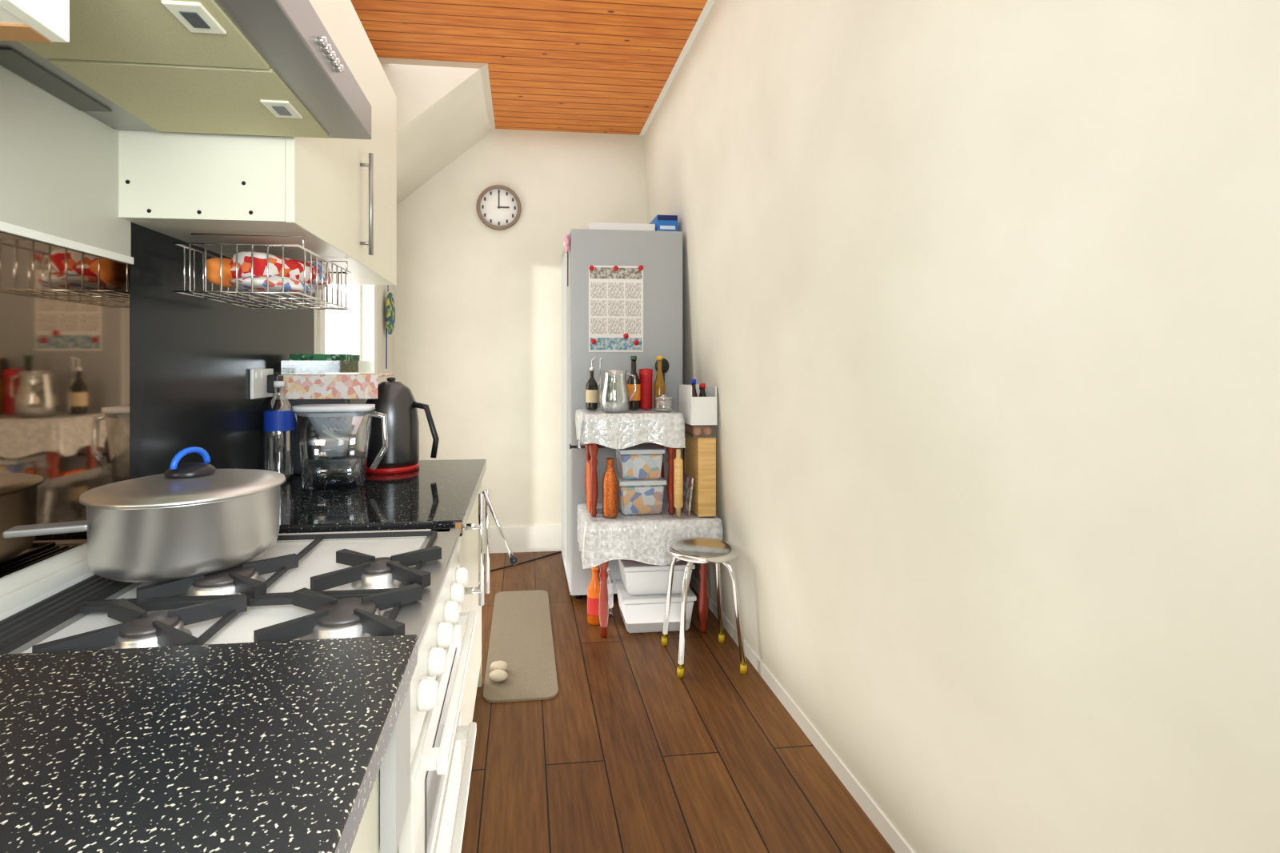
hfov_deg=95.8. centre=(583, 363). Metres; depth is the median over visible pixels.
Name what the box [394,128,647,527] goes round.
wall
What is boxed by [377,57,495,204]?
sloped ceiling
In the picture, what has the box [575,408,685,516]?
side table
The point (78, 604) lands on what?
cooktop
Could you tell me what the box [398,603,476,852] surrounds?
oven
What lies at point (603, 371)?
glass pitcher
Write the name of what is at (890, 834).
baseboard
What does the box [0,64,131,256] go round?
tile panel
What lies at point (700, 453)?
chopping block
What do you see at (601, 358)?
dispenser
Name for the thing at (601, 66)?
ceiling
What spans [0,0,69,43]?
upper cabinet
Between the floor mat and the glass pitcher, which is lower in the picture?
the floor mat
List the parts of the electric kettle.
lid knob, handle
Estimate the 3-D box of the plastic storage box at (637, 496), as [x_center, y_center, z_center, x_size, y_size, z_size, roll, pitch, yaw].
[0.272,0.642,2.866,0.232,0.165,0.223,0,0,-6]
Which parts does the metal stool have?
leg, leg, seat, leg, leg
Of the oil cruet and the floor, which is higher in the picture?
the oil cruet
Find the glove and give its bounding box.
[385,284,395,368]
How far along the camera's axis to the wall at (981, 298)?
1.11 m
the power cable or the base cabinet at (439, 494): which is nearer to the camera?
the base cabinet at (439, 494)
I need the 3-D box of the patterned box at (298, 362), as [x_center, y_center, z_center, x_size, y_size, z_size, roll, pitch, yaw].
[-0.936,-0.003,2.094,0.185,0.064,0.180,0,0,-6]
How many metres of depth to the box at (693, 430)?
2.80 m
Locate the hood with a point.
(244, 67)
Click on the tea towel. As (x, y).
(364, 386)
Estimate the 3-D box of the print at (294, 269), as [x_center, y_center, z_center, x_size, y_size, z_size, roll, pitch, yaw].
[-0.819,-0.240,1.528,0.226,0.103,0.325,0,0,-6]
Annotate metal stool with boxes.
[661,536,747,677]
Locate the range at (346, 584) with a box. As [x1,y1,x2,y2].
[0,528,476,852]
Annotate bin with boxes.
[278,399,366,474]
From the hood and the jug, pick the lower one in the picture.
the jug
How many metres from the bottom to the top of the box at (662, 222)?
0.104 m
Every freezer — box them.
[561,228,682,599]
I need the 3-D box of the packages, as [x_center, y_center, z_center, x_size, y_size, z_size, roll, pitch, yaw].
[-0.818,-0.236,1.522,0.226,0.122,0.352,0,0,-6]
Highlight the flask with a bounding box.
[639,368,652,409]
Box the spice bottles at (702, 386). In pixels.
[691,379,706,396]
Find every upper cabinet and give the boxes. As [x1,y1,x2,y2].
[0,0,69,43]
[118,0,396,285]
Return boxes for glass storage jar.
[654,394,672,411]
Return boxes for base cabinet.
[0,634,417,852]
[278,459,486,775]
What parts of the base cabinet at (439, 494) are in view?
cabinet door, cabinet door, panel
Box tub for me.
[618,484,663,514]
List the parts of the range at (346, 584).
pan support frame, vent panel, pan support frame, burner, pan support frame, burner, pan support frame, pan support frame, pan support frame, burner, pan support frame, burner, pan support frame, pan support frame, control knob, control knob, control knob, control knob, control knob, control knob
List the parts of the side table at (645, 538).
turned leg, turned leg, turned leg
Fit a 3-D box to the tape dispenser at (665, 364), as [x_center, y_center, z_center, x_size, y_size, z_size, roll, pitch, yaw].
[0.410,0.100,3.025,0.082,0.260,0.036,0,0,-19]
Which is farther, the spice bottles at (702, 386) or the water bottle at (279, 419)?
the spice bottles at (702, 386)
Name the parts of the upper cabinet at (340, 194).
handle post, handle post, bar handle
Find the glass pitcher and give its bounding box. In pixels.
[599,369,636,411]
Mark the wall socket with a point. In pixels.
(261, 380)
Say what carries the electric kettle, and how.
on the countertop
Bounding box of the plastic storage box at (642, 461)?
[615,443,665,479]
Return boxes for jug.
[292,404,388,488]
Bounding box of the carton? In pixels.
[587,222,655,230]
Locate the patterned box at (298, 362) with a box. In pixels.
[289,353,359,372]
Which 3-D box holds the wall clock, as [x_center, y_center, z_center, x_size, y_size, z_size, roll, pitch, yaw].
[-0.576,-1.060,3.903,0.300,0.300,0.036,0,0,-6]
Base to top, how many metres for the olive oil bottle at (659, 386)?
0.271 m
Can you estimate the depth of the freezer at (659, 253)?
3.09 m
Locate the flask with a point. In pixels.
(646, 374)
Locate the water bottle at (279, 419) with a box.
[263,380,295,480]
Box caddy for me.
[679,384,716,424]
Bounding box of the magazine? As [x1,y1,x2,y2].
[680,471,693,515]
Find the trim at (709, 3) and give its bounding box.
[639,0,714,135]
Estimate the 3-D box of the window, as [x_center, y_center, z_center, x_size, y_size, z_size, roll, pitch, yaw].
[-1.222,0.220,2.878,0.132,2.120,0.940,0,0,-6]
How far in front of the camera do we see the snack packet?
2.84 m
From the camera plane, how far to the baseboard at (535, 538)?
3.92 m
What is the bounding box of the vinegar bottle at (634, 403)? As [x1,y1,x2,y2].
[627,356,640,409]
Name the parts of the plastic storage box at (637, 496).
tub lid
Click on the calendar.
(615, 292)
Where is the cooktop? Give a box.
[20,528,450,653]
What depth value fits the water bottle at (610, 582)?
2.91 m
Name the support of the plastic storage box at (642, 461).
on the plastic storage box at (637, 496)
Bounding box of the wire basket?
[172,232,350,309]
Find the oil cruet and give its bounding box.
[585,356,597,409]
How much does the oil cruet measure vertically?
0.268 m
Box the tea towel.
[273,373,393,399]
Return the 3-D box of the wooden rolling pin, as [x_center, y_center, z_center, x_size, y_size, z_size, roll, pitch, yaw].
[0.448,0.565,2.737,0.044,0.320,0.043,0,0,-6]
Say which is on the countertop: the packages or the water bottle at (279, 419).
the water bottle at (279, 419)
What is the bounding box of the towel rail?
[464,488,518,605]
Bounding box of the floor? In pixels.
[460,550,895,852]
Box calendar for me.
[588,265,643,351]
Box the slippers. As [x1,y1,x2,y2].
[488,660,507,681]
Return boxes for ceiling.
[350,0,707,135]
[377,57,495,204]
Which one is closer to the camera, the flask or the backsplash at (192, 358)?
the backsplash at (192, 358)
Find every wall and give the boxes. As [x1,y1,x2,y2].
[0,284,394,598]
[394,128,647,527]
[644,0,1279,852]
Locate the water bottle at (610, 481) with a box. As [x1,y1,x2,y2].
[602,457,618,517]
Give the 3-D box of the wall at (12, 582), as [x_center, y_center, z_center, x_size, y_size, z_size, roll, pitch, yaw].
[-1.124,-0.160,1.270,0.250,3.080,5.760,0,0,-6]
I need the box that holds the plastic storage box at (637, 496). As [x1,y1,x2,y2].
[616,472,666,514]
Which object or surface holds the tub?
in the plastic storage box at (637, 496)
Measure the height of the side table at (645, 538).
0.551 m
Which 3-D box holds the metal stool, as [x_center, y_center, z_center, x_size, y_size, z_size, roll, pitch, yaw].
[0.515,1.038,2.513,0.308,0.485,0.308,0,0,-6]
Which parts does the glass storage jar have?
jar lid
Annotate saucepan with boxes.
[2,446,286,582]
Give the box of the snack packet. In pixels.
[586,460,591,512]
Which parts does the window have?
glass pane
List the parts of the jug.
lid, handle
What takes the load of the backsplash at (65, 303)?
attached to the wall at (12, 582)
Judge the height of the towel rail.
0.313 m
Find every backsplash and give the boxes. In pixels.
[0,220,133,577]
[129,222,314,479]
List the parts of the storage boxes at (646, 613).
tub lid, white storage tub, tub lid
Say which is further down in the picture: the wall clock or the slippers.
the slippers
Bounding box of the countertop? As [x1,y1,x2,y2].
[278,459,486,535]
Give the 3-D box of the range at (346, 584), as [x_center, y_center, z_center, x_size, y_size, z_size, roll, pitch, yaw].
[-0.594,0.822,1.044,0.747,0.917,0.610,0,0,-6]
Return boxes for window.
[317,284,376,399]
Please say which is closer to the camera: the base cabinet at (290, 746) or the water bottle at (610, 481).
the base cabinet at (290, 746)
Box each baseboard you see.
[484,525,561,553]
[691,573,915,852]
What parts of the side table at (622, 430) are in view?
turned leg, turned leg, turned leg, turned leg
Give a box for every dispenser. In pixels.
[597,357,604,408]
[655,358,669,381]
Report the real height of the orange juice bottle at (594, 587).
0.286 m
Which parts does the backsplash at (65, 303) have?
mirror trim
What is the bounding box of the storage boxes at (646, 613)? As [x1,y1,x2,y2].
[614,559,696,632]
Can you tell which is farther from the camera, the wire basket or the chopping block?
the chopping block
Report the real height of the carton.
0.054 m
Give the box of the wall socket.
[249,368,283,399]
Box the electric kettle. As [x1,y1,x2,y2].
[362,376,439,474]
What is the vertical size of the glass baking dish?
0.048 m
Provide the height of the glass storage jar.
0.081 m
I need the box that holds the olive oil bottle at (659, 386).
[653,356,665,409]
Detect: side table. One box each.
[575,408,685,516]
[576,500,723,637]
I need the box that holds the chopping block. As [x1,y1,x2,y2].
[684,433,715,516]
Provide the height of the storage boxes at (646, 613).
0.325 m
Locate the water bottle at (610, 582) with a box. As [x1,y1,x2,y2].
[600,565,613,618]
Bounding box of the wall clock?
[476,184,521,230]
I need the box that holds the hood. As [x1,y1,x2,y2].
[0,0,371,139]
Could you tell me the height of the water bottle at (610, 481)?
0.277 m
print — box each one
[228,275,315,295]
[229,251,319,284]
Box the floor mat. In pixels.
[483,589,558,702]
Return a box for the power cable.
[484,551,561,572]
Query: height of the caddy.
0.184 m
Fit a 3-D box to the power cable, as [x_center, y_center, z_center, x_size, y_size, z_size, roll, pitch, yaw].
[-0.520,1.275,3.618,1.034,0.008,0.065,0,0,-36]
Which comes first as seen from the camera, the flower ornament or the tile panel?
the tile panel
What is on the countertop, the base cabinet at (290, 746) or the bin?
the bin
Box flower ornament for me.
[563,233,569,286]
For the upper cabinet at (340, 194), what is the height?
0.742 m
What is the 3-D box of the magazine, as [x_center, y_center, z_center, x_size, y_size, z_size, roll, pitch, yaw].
[0.500,0.633,2.848,0.027,0.180,0.200,0,0,-6]
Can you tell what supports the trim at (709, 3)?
attached to the wall at (981, 298)
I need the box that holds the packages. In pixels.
[204,251,331,295]
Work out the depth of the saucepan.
0.97 m
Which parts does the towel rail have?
arm knob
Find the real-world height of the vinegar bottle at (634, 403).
0.271 m
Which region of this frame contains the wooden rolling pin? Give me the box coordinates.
[673,448,683,516]
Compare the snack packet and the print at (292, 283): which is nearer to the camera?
the print at (292, 283)
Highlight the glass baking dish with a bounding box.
[281,360,374,374]
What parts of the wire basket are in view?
hanger arm, hanger arm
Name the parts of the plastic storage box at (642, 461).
tub lid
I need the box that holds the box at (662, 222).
[649,214,677,231]
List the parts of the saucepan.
long handle, lid knob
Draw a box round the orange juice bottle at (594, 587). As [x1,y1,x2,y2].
[587,565,600,625]
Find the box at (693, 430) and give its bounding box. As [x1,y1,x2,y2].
[684,423,715,437]

